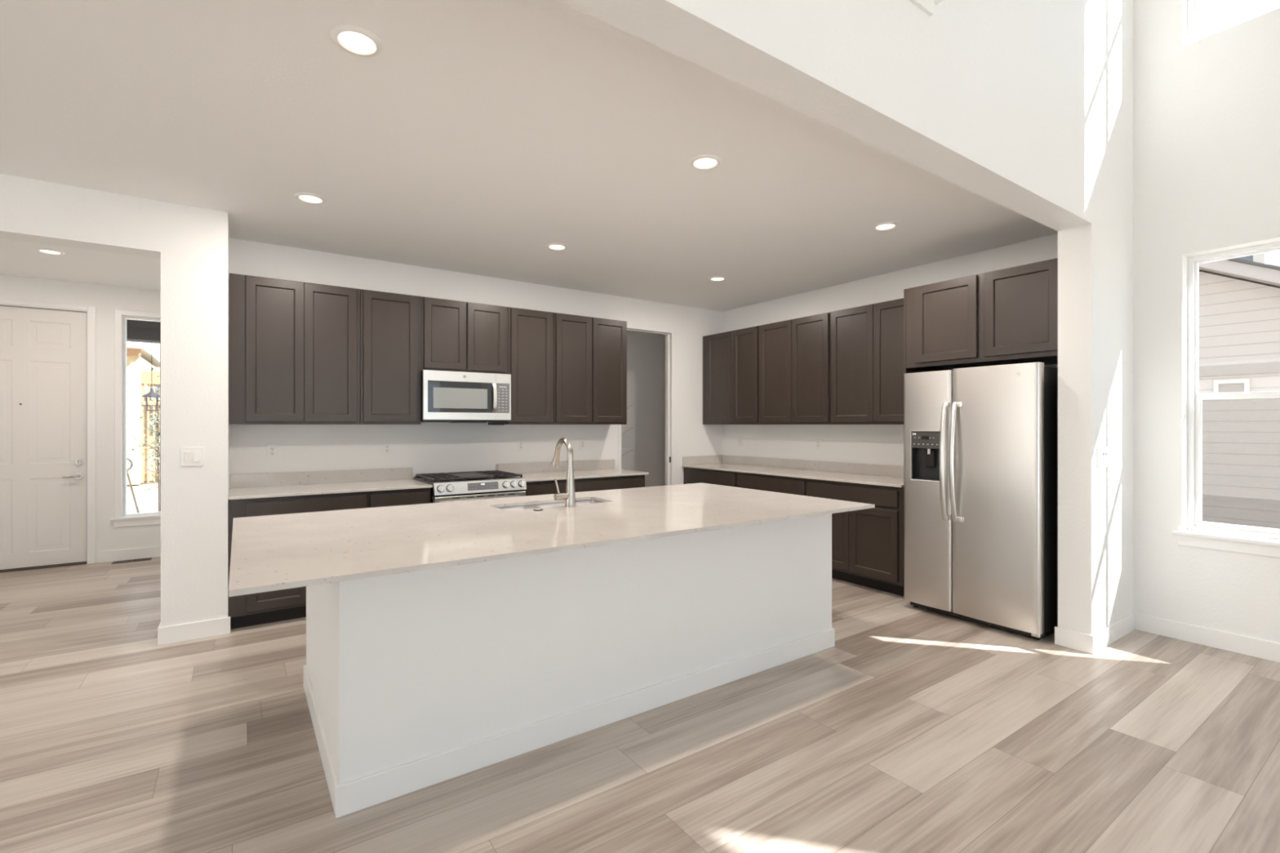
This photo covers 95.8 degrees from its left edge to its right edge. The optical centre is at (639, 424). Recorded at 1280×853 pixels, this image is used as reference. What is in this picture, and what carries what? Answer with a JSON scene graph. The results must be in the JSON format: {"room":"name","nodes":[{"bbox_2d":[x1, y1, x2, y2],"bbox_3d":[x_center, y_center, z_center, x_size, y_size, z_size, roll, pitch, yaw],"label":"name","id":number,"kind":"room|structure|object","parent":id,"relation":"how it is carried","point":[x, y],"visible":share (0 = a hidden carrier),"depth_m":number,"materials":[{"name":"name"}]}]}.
{"room":"kitchen","nodes":[
{"label":"kitchen","id":0,"kind":"room"},
{"bbox_2d":[0,274,160,563],"bbox_3d":[-4.150,-0.011,6.720,9.400,2.770,0.170,0,0,-35],"label":"wall","id":1,"kind":"structure","parent":0,"point":[106,299],"depth_m":5.79,"materials":[{"name":"white paint"}]},
{"bbox_2d":[0,298,96,573],"bbox_3d":[-5.880,0.101,5.498,1.066,2.545,0.210,0,0,-35],"label":"door","id":2,"kind":"structure","parent":1,"relation":"in","point":[48,350],"depth_m":5.56,"materials":[{"name":"white paint"}]},
{"bbox_2d":[97,546,160,563],"bbox_3d":[-5.677,1.319,5.552,2.660,0.110,0.013,0,0,-35],"label":"baseboard","id":3,"kind":"structure","parent":1,"relation":"attached to","point":[147,552],"depth_m":5.88,"materials":[{"name":"white wood"}]},
{"bbox_2d":[110,309,160,527],"bbox_3d":[-5.132,-0.064,6.010,0.533,2.195,0.180,0,0,-35],"label":"window","id":4,"kind":"structure","parent":1,"relation":"in","point":[150,517],"depth_m":5.84,"materials":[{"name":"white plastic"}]},
{"bbox_2d":[126,319,160,343],"bbox_3d":[-6.897,-1.486,5.944,4.000,0.880,1.680,0,0,-35],"label":"porch roof","id":5,"kind":"structure","parent":1,"relation":"attached to","point":[144,331],"depth_m":7.15,"materials":[{"name":"grey"}]},
{"bbox_2d":[141,342,160,411],"bbox_3d":[-6.155,-0.611,7.296,0.163,0.880,0.163,0,0,1],"label":"lantern","id":6,"kind":"object","parent":5,"relation":"hanging from","point":[151,394],"visible":0.98,"depth_m":7.28,"materials":[{"name":"grey metal"}]},
{"bbox_2d":[0,173,228,626],"bbox_3d":[-4.505,-0.011,2.687,4.226,2.770,0.198,0,0,-35],"label":"wall","id":7,"kind":"structure","parent":0,"point":[191,243],"depth_m":3.68,"materials":[{"name":"white paint"}]},
{"bbox_2d":[180,447,204,466],"bbox_3d":[-2.861,0.204,3.697,0.120,0.120,0.013,0,0,-35],"label":"light switch","id":8,"kind":"object","parent":7,"relation":"attached to","point":[189,456],"visible":1,"depth_m":3.70,"materials":[{"name":"white plastic"}]},
{"bbox_2d":[157,616,230,645],"bbox_3d":[-4.496,1.319,2.685,4.239,0.110,0.211,0,0,-35],"label":"baseboard","id":9,"kind":"structure","parent":7,"relation":"attached to","point":[220,626],"depth_m":3.69,"materials":[{"name":"white wood"}]},
{"bbox_2d":[228,229,229,492],"bbox_3d":[-3.697,-0.011,5.136,0.110,2.770,2.950,0,0,-35],"label":"wall","id":10,"kind":"structure","parent":0,"point":[228,229],"depth_m":4.14,"materials":[{"name":"white paint"}]},
{"bbox_2d":[229,237,722,484],"bbox_3d":[-1.057,-0.011,5.787,4.974,2.770,0.115,0,0,-35],"label":"wall","id":11,"kind":"structure","parent":0,"point":[426,447],"depth_m":5.28,"materials":[{"name":"white paint"}]},
{"bbox_2d":[266,444,277,458],"bbox_3d":[-2.844,0.206,4.475,0.070,0.115,0.008,0,0,-35],"label":"wall outlet","id":12,"kind":"object","parent":11,"relation":"attached to","point":[272,449],"visible":1,"depth_m":4.47,"materials":[{"name":"white plastic"}]},
{"bbox_2d":[270,446,275,455],"bbox_3d":[-2.842,0.206,4.473,0.033,0.068,0.002,0,0,-35],"label":"socket","id":13,"kind":"object","parent":12,"relation":"attached to","point":[272,448],"depth_m":4.47,"materials":[{"name":"grey plastic"}]},
{"bbox_2d":[229,273,359,424],"bbox_3d":[-2.624,-0.532,4.422,0.835,1.062,0.344,0,0,-35],"label":"upper cabinet","id":14,"kind":"object","parent":11,"relation":"attached to","point":[295,346],"visible":1,"depth_m":4.27,"materials":[{"name":"brown wood"}]},
{"bbox_2d":[229,467,413,488],"bbox_3d":[-2.526,0.424,4.688,1.305,0.100,0.018,0,0,-35],"label":"backsplash","id":15,"kind":"structure","parent":11,"relation":"attached to","point":[251,480],"depth_m":4.64,"materials":[{"name":"stone"}]},
{"bbox_2d":[382,441,391,455],"bbox_3d":[-2.161,0.204,4.948,0.070,0.115,0.008,0,0,-35],"label":"wall outlet","id":16,"kind":"object","parent":11,"relation":"attached to","point":[387,446],"visible":1,"depth_m":4.95,"materials":[{"name":"white plastic"}]},
{"bbox_2d":[385,444,389,452],"bbox_3d":[-2.159,0.204,4.946,0.033,0.068,0.002,0,0,-35],"label":"socket","id":17,"kind":"object","parent":16,"relation":"attached to","point":[387,446],"depth_m":4.94,"materials":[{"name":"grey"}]},
{"bbox_2d":[360,288,420,424],"bbox_3d":[-2.091,-0.532,4.791,0.456,1.062,0.344,0,0,-35],"label":"upper cabinet","id":18,"kind":"object","parent":11,"relation":"attached to","point":[390,322],"visible":0.88,"depth_m":4.65,"materials":[{"name":"brown wood"}]},
{"bbox_2d":[420,296,507,373],"bbox_3d":[-1.590,-0.757,5.138,0.758,0.613,0.344,0,0,-35],"label":"upper cabinet","id":19,"kind":"object","parent":11,"relation":"attached to","point":[455,335],"visible":0.83,"depth_m":4.98,"materials":[{"name":"brown wood"}]},
{"bbox_2d":[420,369,511,425],"bbox_3d":[-1.565,-0.223,5.101,0.756,0.453,0.430,0,0,-35],"label":"microwave","id":20,"kind":"object","parent":19,"relation":"attached to","point":[451,397],"visible":0.99,"depth_m":4.93,"materials":[{"name":"silver metal"}]},
{"bbox_2d":[517,439,524,451],"bbox_3d":[-1.160,0.202,5.640,0.070,0.115,0.008,0,0,-35],"label":"wall outlet","id":21,"kind":"object","parent":11,"relation":"attached to","point":[520,442],"visible":1,"depth_m":5.64,"materials":[{"name":"white plastic"}]},
{"bbox_2d":[519,441,522,448],"bbox_3d":[-1.159,0.202,5.638,0.033,0.068,0.002,0,0,-35],"label":"socket","id":22,"kind":"object","parent":21,"relation":"attached to","point":[520,442],"depth_m":5.64,"materials":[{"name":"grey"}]},
{"bbox_2d":[504,306,553,424],"bbox_3d":[-1.091,-0.532,5.483,0.450,1.062,0.344,0,0,-35],"label":"upper cabinet","id":23,"kind":"object","parent":11,"relation":"attached to","point":[530,332],"visible":0.87,"depth_m":5.34,"materials":[{"name":"brown wood"}]},
{"bbox_2d":[497,459,614,473],"bbox_3d":[-0.815,0.424,5.873,1.313,0.100,0.018,0,0,-35],"label":"backsplash","id":24,"kind":"structure","parent":11,"relation":"attached to","point":[536,467],"depth_m":5.81,"materials":[{"name":"stone"}]},
{"bbox_2d":[579,438,585,449],"bbox_3d":[-0.598,0.203,6.030,0.070,0.115,0.008,0,0,-35],"label":"wall outlet","id":25,"kind":"object","parent":11,"relation":"attached to","point":[582,441],"visible":1,"depth_m":6.03,"materials":[{"name":"white plastic"}]},
{"bbox_2d":[581,440,584,447],"bbox_3d":[-0.597,0.203,6.027,0.033,0.068,0.002,0,0,-35],"label":"socket","id":26,"kind":"object","parent":25,"relation":"attached to","point":[582,442],"depth_m":6.03,"materials":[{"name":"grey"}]},
{"bbox_2d":[553,312,626,424],"bbox_3d":[-0.563,-0.532,5.848,0.827,1.062,0.344,0,0,-35],"label":"upper cabinet","id":27,"kind":"object","parent":11,"relation":"attached to","point":[590,353],"visible":0.93,"depth_m":5.69,"materials":[{"name":"brown wood"}]},
{"bbox_2d":[617,325,673,485],"bbox_3d":[0.042,0.145,6.548,0.758,2.457,0.127,0,0,-35],"label":"trim","id":28,"kind":"structure","parent":11,"relation":"attached to","point":[668,334],"depth_m":6.72,"materials":[{"name":"white wood"}]},
{"bbox_2d":[682,454,722,465],"bbox_3d":[0.756,0.424,6.960,0.620,0.100,0.018,0,0,-35],"label":"backsplash","id":29,"kind":"structure","parent":11,"relation":"attached to","point":[699,460],"depth_m":6.94,"materials":[{"name":"stone"}]},
{"bbox_2d":[0,0,1057,311],"bbox_3d":[-2.424,-1.521,4.094,9.650,0.250,6.514,0,0,-35],"label":"ceiling","id":30,"kind":"structure","parent":0,"point":[482,135],"depth_m":2.91,"materials":[{"name":"white paint"}]},
{"bbox_2d":[35,248,65,255],"bbox_3d":[-4.748,-1.391,4.660,0.172,0.010,0.172,0,0,-35],"label":"recessed light","id":31,"kind":"object","parent":30,"relation":"in","point":[46,251],"visible":1,"depth_m":4.65,"materials":[{"name":"beige"}]},
{"bbox_2d":[293,192,326,204],"bbox_3d":[-2.031,-1.391,3.565,0.172,0.010,0.172,0,0,-35],"label":"recessed light","id":32,"kind":"object","parent":30,"relation":"in","point":[308,197],"visible":1,"depth_m":3.55,"materials":[{"name":"beige"}]},
{"bbox_2d":[330,24,382,57],"bbox_3d":[-1.029,-1.391,2.106,0.172,0.010,0.172,0,0,-35],"label":"recessed light","id":33,"kind":"object","parent":30,"relation":"in","point":[355,40],"visible":1,"depth_m":2.10,"materials":[{"name":"white"}]},
{"bbox_2d":[546,243,568,250],"bbox_3d":[-0.650,-1.391,4.533,0.172,0.010,0.172,0,0,-35],"label":"recessed light","id":34,"kind":"object","parent":30,"relation":"in","point":[556,246],"visible":1,"depth_m":4.53,"materials":[{"name":"beige"}]},
{"bbox_2d":[688,154,721,169],"bbox_3d":[0.348,-1.391,3.077,0.172,0.010,0.172,0,0,-35],"label":"recessed light","id":35,"kind":"object","parent":30,"relation":"in","point":[707,162],"visible":1,"depth_m":3.07,"materials":[{"name":"beige"}]},
{"bbox_2d":[708,275,726,281],"bbox_3d":[0.741,-1.391,5.527,0.172,0.010,0.172,0,0,-35],"label":"recessed light","id":36,"kind":"object","parent":30,"relation":"in","point":[717,278],"visible":1,"depth_m":5.52,"materials":[{"name":"beige"}]},
{"bbox_2d":[871,222,898,231],"bbox_3d":[1.724,-1.391,4.067,0.172,0.010,0.172,0,0,-35],"label":"recessed light","id":37,"kind":"object","parent":30,"relation":"in","point":[883,226],"visible":1,"depth_m":4.06,"materials":[{"name":"beige"}]},
{"bbox_2d":[0,556,1279,852],"bbox_3d":[-0.720,1.434,1.633,9.650,0.120,12.500,0,0,-35],"label":"floor","id":38,"kind":"structure","parent":0,"point":[921,730],"depth_m":2.42,"materials":[{"name":"brown wood"}]},
{"bbox_2d":[111,557,152,564],"bbox_3d":[-5.114,1.371,5.828,0.300,0.005,0.110,0,0,-35],"label":"floor vent","id":39,"kind":"object","parent":38,"relation":"in","point":[148,558],"visible":1,"depth_m":5.82,"materials":[{"name":"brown metal"}]},
{"bbox_2d":[228,491,368,629],"bbox_3d":[-2.535,0.933,4.304,0.848,0.880,0.639,0,0,-35],"label":"base cabinet","id":40,"kind":"object","parent":38,"relation":"on","point":[270,606],"visible":0.3,"depth_m":3.97,"materials":[{"name":"brown wood"}]},
{"bbox_2d":[228,467,432,499],"bbox_3d":[-2.346,0.433,4.429,1.305,0.119,0.649,0,0,-35],"label":"countertop","id":41,"kind":"structure","parent":40,"relation":"on","point":[251,486],"depth_m":4.47,"materials":[{"name":"stone"}]},
{"bbox_2d":[368,487,431,507],"bbox_3d":[-2.000,0.933,4.674,0.447,0.880,0.639,0,0,-35],"label":"base cabinet","id":42,"kind":"object","parent":38,"relation":"on","point":[417,495],"visible":0.16,"depth_m":4.41,"materials":[{"name":"brown wood"}]},
{"bbox_2d":[413,464,526,502],"bbox_3d":[-1.459,0.874,4.973,0.765,1.000,0.727,0,0,-35],"label":"gas range","id":43,"kind":"object","parent":38,"relation":"on","point":[475,485],"visible":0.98,"depth_m":4.76,"materials":[{"name":"silver metal"}]},
{"bbox_2d":[413,475,518,485],"bbox_3d":[-1.484,0.463,5.008,0.765,0.029,0.640,0,0,-35],"label":"cooktop","id":44,"kind":"object","parent":43,"relation":"in","point":[432,480],"depth_m":4.75,"materials":[{"name":"black metal"}]},
{"bbox_2d":[524,479,566,496],"bbox_3d":[-0.989,0.933,5.374,0.448,0.880,0.639,0,0,-35],"label":"base cabinet","id":45,"kind":"object","parent":38,"relation":"on","point":[540,487],"visible":0.04,"depth_m":5.10,"materials":[{"name":"brown wood"}]},
{"bbox_2d":[303,513,835,817],"bbox_3d":[-0.280,0.933,3.314,2.760,0.881,1.244,0,0,-35],"label":"kitchen island","id":46,"kind":"object","parent":38,"relation":"on","point":[414,681],"visible":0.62,"depth_m":2.48,"materials":[{"name":"white paint"}]},
{"bbox_2d":[228,482,875,596],"bbox_3d":[-0.336,0.483,3.186,3.126,0.019,1.560,0,0,-35],"label":"island countertop","id":47,"kind":"structure","parent":46,"relation":"on","point":[269,553],"depth_m":2.64,"materials":[{"name":"stone"}]},
{"bbox_2d":[533,507,542,511],"bbox_3d":[-0.563,0.467,3.201,0.054,0.013,0.054,0,0,-35],"label":"switch","id":48,"kind":"object","parent":47,"relation":"on","point":[535,508],"visible":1,"depth_m":3.18,"materials":[{"name":"silver metal"}]},
{"bbox_2d":[497,499,601,511],"bbox_3d":[-0.527,0.593,3.497,0.708,0.199,0.293,0,0,-35],"label":"sink","id":49,"kind":"object","parent":47,"relation":"in","point":[586,501],"visible":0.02,"depth_m":3.62,"materials":[{"name":"silver metal"}]},
{"bbox_2d":[551,437,575,506],"bbox_3d":[-0.485,0.276,3.408,0.133,0.396,0.252,0,0,-35],"label":"faucet","id":50,"kind":"object","parent":47,"relation":"on","point":[570,495],"visible":1,"depth_m":3.33,"materials":[{"name":"silver metal"}]},
{"bbox_2d":[574,475,644,492],"bbox_3d":[-0.463,0.933,5.739,0.827,0.880,0.639,0,0,-35],"label":"base cabinet","id":51,"kind":"object","parent":38,"relation":"on","point":[592,484],"visible":0.05,"depth_m":5.47,"materials":[{"name":"brown wood"}]},
{"bbox_2d":[497,459,648,481],"bbox_3d":[-0.635,0.433,5.613,1.313,0.119,0.649,0,0,-35],"label":"countertop","id":52,"kind":"structure","parent":51,"relation":"on","point":[536,471],"depth_m":5.68,"materials":[{"name":"stone"}]},
{"bbox_2d":[683,466,737,487],"bbox_3d":[1.010,0.933,6.608,0.639,0.880,0.885,0,0,-35],"label":"base cabinet","id":53,"kind":"object","parent":38,"relation":"on","point":[691,475],"visible":0.16,"depth_m":6.40,"materials":[{"name":"brown wood"}]},
{"bbox_2d":[737,471,806,495],"bbox_3d":[1.521,0.933,5.870,0.639,0.880,0.904,0,0,-35],"label":"base cabinet","id":54,"kind":"object","parent":38,"relation":"on","point":[788,485],"visible":0.16,"depth_m":5.64,"materials":[{"name":"brown wood"}]},
{"bbox_2d":[806,478,903,596],"bbox_3d":[2.049,0.933,5.108,0.639,0.880,0.944,0,0,-35],"label":"base cabinet","id":55,"kind":"object","parent":38,"relation":"on","point":[868,544],"visible":0.58,"depth_m":4.80,"materials":[{"name":"brown wood"}]},
{"bbox_2d":[681,454,903,487],"bbox_3d":[1.534,0.433,5.843,0.649,0.119,2.741,0,0,-35],"label":"countertop","id":56,"kind":"structure","parent":55,"relation":"on","point":[853,473],"depth_m":5.86,"materials":[{"name":"stone"}]},
{"bbox_2d":[903,288,933,373],"bbox_3d":[2.332,0.155,4.716,0.619,2.437,0.018,0,0,-35],"label":"panel","id":57,"kind":"object","parent":38,"relation":"on","point":[905,370],"visible":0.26,"depth_m":4.54,"materials":[{"name":"brown wood"}]},
{"bbox_2d":[903,362,1057,639],"bbox_3d":[2.513,0.491,4.177,0.818,1.765,0.904,0,0,-35],"label":"refrigerator","id":58,"kind":"object","parent":38,"relation":"on","point":[980,443],"visible":1,"depth_m":3.87,"materials":[{"name":"silver metal"}]},
{"bbox_2d":[621,330,663,487],"bbox_3d":[-0.183,-0.011,7.182,1.950,2.770,1.185,0,0,-35],"label":"wall","id":59,"kind":"structure","parent":0,"point":[645,351],"depth_m":7.97,"materials":[{"name":"white paint"}]},
{"bbox_2d":[621,426,635,434],"bbox_3d":[-0.620,0.089,7.270,1.108,0.126,0.343,0,0,-35],"label":"shelf","id":60,"kind":"object","parent":59,"relation":"attached to","point":[621,427],"visible":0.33,"depth_m":7.45,"materials":[{"name":"white plastic"}]},
{"bbox_2d":[621,448,635,456],"bbox_3d":[-0.620,0.374,7.270,1.108,0.126,0.343,0,0,-35],"label":"shelf","id":61,"kind":"object","parent":59,"relation":"attached to","point":[621,448],"visible":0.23,"depth_m":7.47,"materials":[{"name":"white plastic"}]},
{"bbox_2d":[558,0,1133,635],"bbox_3d":[-0.608,-1.501,1.283,9.436,5.750,0.174,0,0,-35],"label":"wall header","id":62,"kind":"structure","parent":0,"point":[1025,107],"depth_m":3.02,"materials":[{"name":"white paint"}]},
{"bbox_2d":[909,0,944,16],"bbox_3d":[0.401,-1.771,1.848,2.138,0.090,0.045,0,0,-35],"label":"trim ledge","id":63,"kind":"object","parent":62,"relation":"attached to","point":[926,6],"visible":1,"depth_m":2.41,"materials":[{"name":"white paint"}]},
{"bbox_2d":[1054,612,1134,654],"bbox_3d":[2.961,1.319,3.754,0.754,0.110,0.200,0,0,-35],"label":"baseboard","id":64,"kind":"structure","parent":62,"relation":"attached to","point":[1091,644],"depth_m":3.57,"materials":[{"name":"white wood"}]},
{"bbox_2d":[1097,447,1108,467],"bbox_3d":[2.855,0.202,3.569,0.170,0.124,0.009,0,0,-35],"label":"light switch","id":65,"kind":"object","parent":62,"relation":"attached to","point":[1102,452],"visible":1,"depth_m":3.56,"materials":[{"name":"white plastic"}]},
{"bbox_2d":[663,233,1057,485],"bbox_3d":[1.477,-0.011,6.672,0.200,2.770,6.314,0,0,-35],"label":"wall","id":66,"kind":"structure","parent":0,"point":[871,444],"depth_m":5.71,"materials":[{"name":"white paint"}]},
{"bbox_2d":[702,325,759,424],"bbox_3d":[1.143,-0.532,6.675,0.344,1.062,0.925,0,0,-35],"label":"upper cabinet","id":67,"kind":"object","parent":66,"relation":"attached to","point":[731,359],"visible":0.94,"depth_m":6.54,"materials":[{"name":"brown wood"}]},
{"bbox_2d":[737,436,742,446],"bbox_3d":[1.190,0.204,6.904,0.008,0.115,0.070,0,0,-35],"label":"wall outlet","id":68,"kind":"object","parent":66,"relation":"attached to","point":[740,438],"visible":1,"depth_m":6.89,"materials":[{"name":"white plastic"}]},
{"bbox_2d":[759,311,831,424],"bbox_3d":[1.665,-0.532,5.921,0.344,1.062,0.903,0,0,-35],"label":"upper cabinet","id":69,"kind":"object","parent":66,"relation":"attached to","point":[795,354],"visible":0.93,"depth_m":5.78,"materials":[{"name":"brown wood"}]},
{"bbox_2d":[722,454,903,477],"bbox_3d":[1.793,0.424,6.022,0.018,0.100,2.741,0,0,-35],"label":"backsplash","id":70,"kind":"structure","parent":66,"relation":"attached to","point":[838,467],"depth_m":5.93,"materials":[{"name":"stone"}]},
{"bbox_2d":[815,438,821,449],"bbox_3d":[1.838,0.201,5.968,0.008,0.115,0.070,0,0,-35],"label":"wall outlet","id":71,"kind":"object","parent":66,"relation":"attached to","point":[818,441],"visible":1,"depth_m":5.96,"materials":[{"name":"white plastic"}]},
{"bbox_2d":[816,440,819,447],"bbox_3d":[1.835,0.201,5.967,0.002,0.068,0.033,0,0,-35],"label":"socket","id":72,"kind":"object","parent":71,"relation":"attached to","point":[817,442],"depth_m":5.97,"materials":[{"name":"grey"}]},
{"bbox_2d":[831,297,903,424],"bbox_3d":[2.181,-0.532,5.176,0.344,1.062,0.905,0,0,-35],"label":"upper cabinet","id":73,"kind":"object","parent":66,"relation":"attached to","point":[867,341],"visible":0.71,"depth_m":5.11,"materials":[{"name":"brown wood"}]},
{"bbox_2d":[906,257,1057,371],"bbox_3d":[2.628,-0.752,4.271,0.639,0.622,1.046,0,0,-35],"label":"upper cabinet","id":74,"kind":"object","parent":66,"relation":"attached to","point":[1010,315],"visible":0.74,"depth_m":4.03,"materials":[{"name":"brown wood"}]},
{"bbox_2d":[1133,0,1279,643],"bbox_3d":[4.956,-1.401,1.722,0.214,5.550,5.786,0,0,-35],"label":"wall","id":75,"kind":"structure","parent":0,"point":[1206,110],"depth_m":3.71,"materials":[{"name":"white paint"}]},
{"bbox_2d":[1187,0,1199,44],"bbox_3d":[3.845,-3.154,3.397,0.065,1.485,0.924,0,0,-35],"label":"window frame","id":76,"kind":"structure","parent":75,"relation":"attached to","point":[1193,5],"depth_m":3.74,"materials":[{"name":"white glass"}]},
{"bbox_2d":[1134,613,1279,662],"bbox_3d":[4.916,1.319,1.581,0.013,0.110,5.598,0,0,-35],"label":"baseboard","id":77,"kind":"structure","parent":75,"relation":"attached to","point":[1241,644],"depth_m":3.58,"materials":[{"name":"white wood"}]},
{"bbox_2d":[1171,241,1279,557],"bbox_3d":[3.784,-0.158,3.355,0.213,1.853,1.014,0,0,-35],"label":"window","id":78,"kind":"structure","parent":75,"relation":"attached to","point":[1256,540],"depth_m":3.70,"materials":[{"name":"white plastic"}]},
{"bbox_2d":[1236,250,1279,266],"bbox_3d":[13.480,-2.976,17.234,4.040,9.300,7.610,0,0,-35],"label":"sky","id":79,"kind":"structure","parent":0,"point":[1270,258],"depth_m":13.27,"materials":[{"name":"white"}]},
{"label":"outside","id":80,"kind":"structure","parent":0,"visible":0},
{"bbox_2d":[126,480,158,513],"bbox_3d":[1.021,1.769,7.156,120.000,0.110,120.000,0,0,-35],"label":"ground","id":81,"kind":"structure","parent":80,"point":[141,486],"depth_m":15.13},
{"bbox_2d":[126,457,139,512],"bbox_3d":[-6.841,1.075,7.788,0.372,1.282,0.034,0,0,-35],"label":"sign","id":82,"kind":"object","parent":81,"relation":"on","point":[127,459],"visible":0.38,"depth_m":7.78,"materials":[{"name":"metal"}]},
{"bbox_2d":[126,341,159,484],"bbox_3d":[-17.136,-1.476,17.573,10.000,6.300,7.000,0,0,-35],"label":"house","id":83,"kind":"structure","parent":81,"relation":"on","point":[139,354],"depth_m":16.33,"materials":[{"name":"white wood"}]},
{"bbox_2d":[126,367,159,511],"bbox_3d":[-7.601,0.398,9.209,0.937,2.632,0.744,0,0,-35],"label":"young tree","id":84,"kind":"object","parent":81,"relation":"on","point":[156,419],"visible":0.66,"depth_m":9.16,"materials":[{"name":"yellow plant"}]},
{"bbox_2d":[1199,257,1279,528],"bbox_3d":[9.387,-0.921,12.947,4.350,5.791,14.000,0,0,-35],"label":"neighboring house","id":85,"kind":"structure","parent":81,"relation":"on","point":[1239,300],"depth_m":9.42,"materials":[{"name":"beige"}]},
{"bbox_3d":[-6.835,1.549,6.381,4.600,0.250,2.330,0,0,-35],"label":"porch slab","id":86,"kind":"object","parent":81,"relation":"on","visible":0},
{"bbox_2d":[160,343,160,511],"bbox_3d":[-6.172,-0.251,7.589,0.175,3.350,0.180,0,0,-35],"label":"porch post","id":87,"kind":"object","parent":86,"relation":"on","point":[160,344],"visible":0.04,"depth_m":7.47,"materials":[{"name":"grey"}]},
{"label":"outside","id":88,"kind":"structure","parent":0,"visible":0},
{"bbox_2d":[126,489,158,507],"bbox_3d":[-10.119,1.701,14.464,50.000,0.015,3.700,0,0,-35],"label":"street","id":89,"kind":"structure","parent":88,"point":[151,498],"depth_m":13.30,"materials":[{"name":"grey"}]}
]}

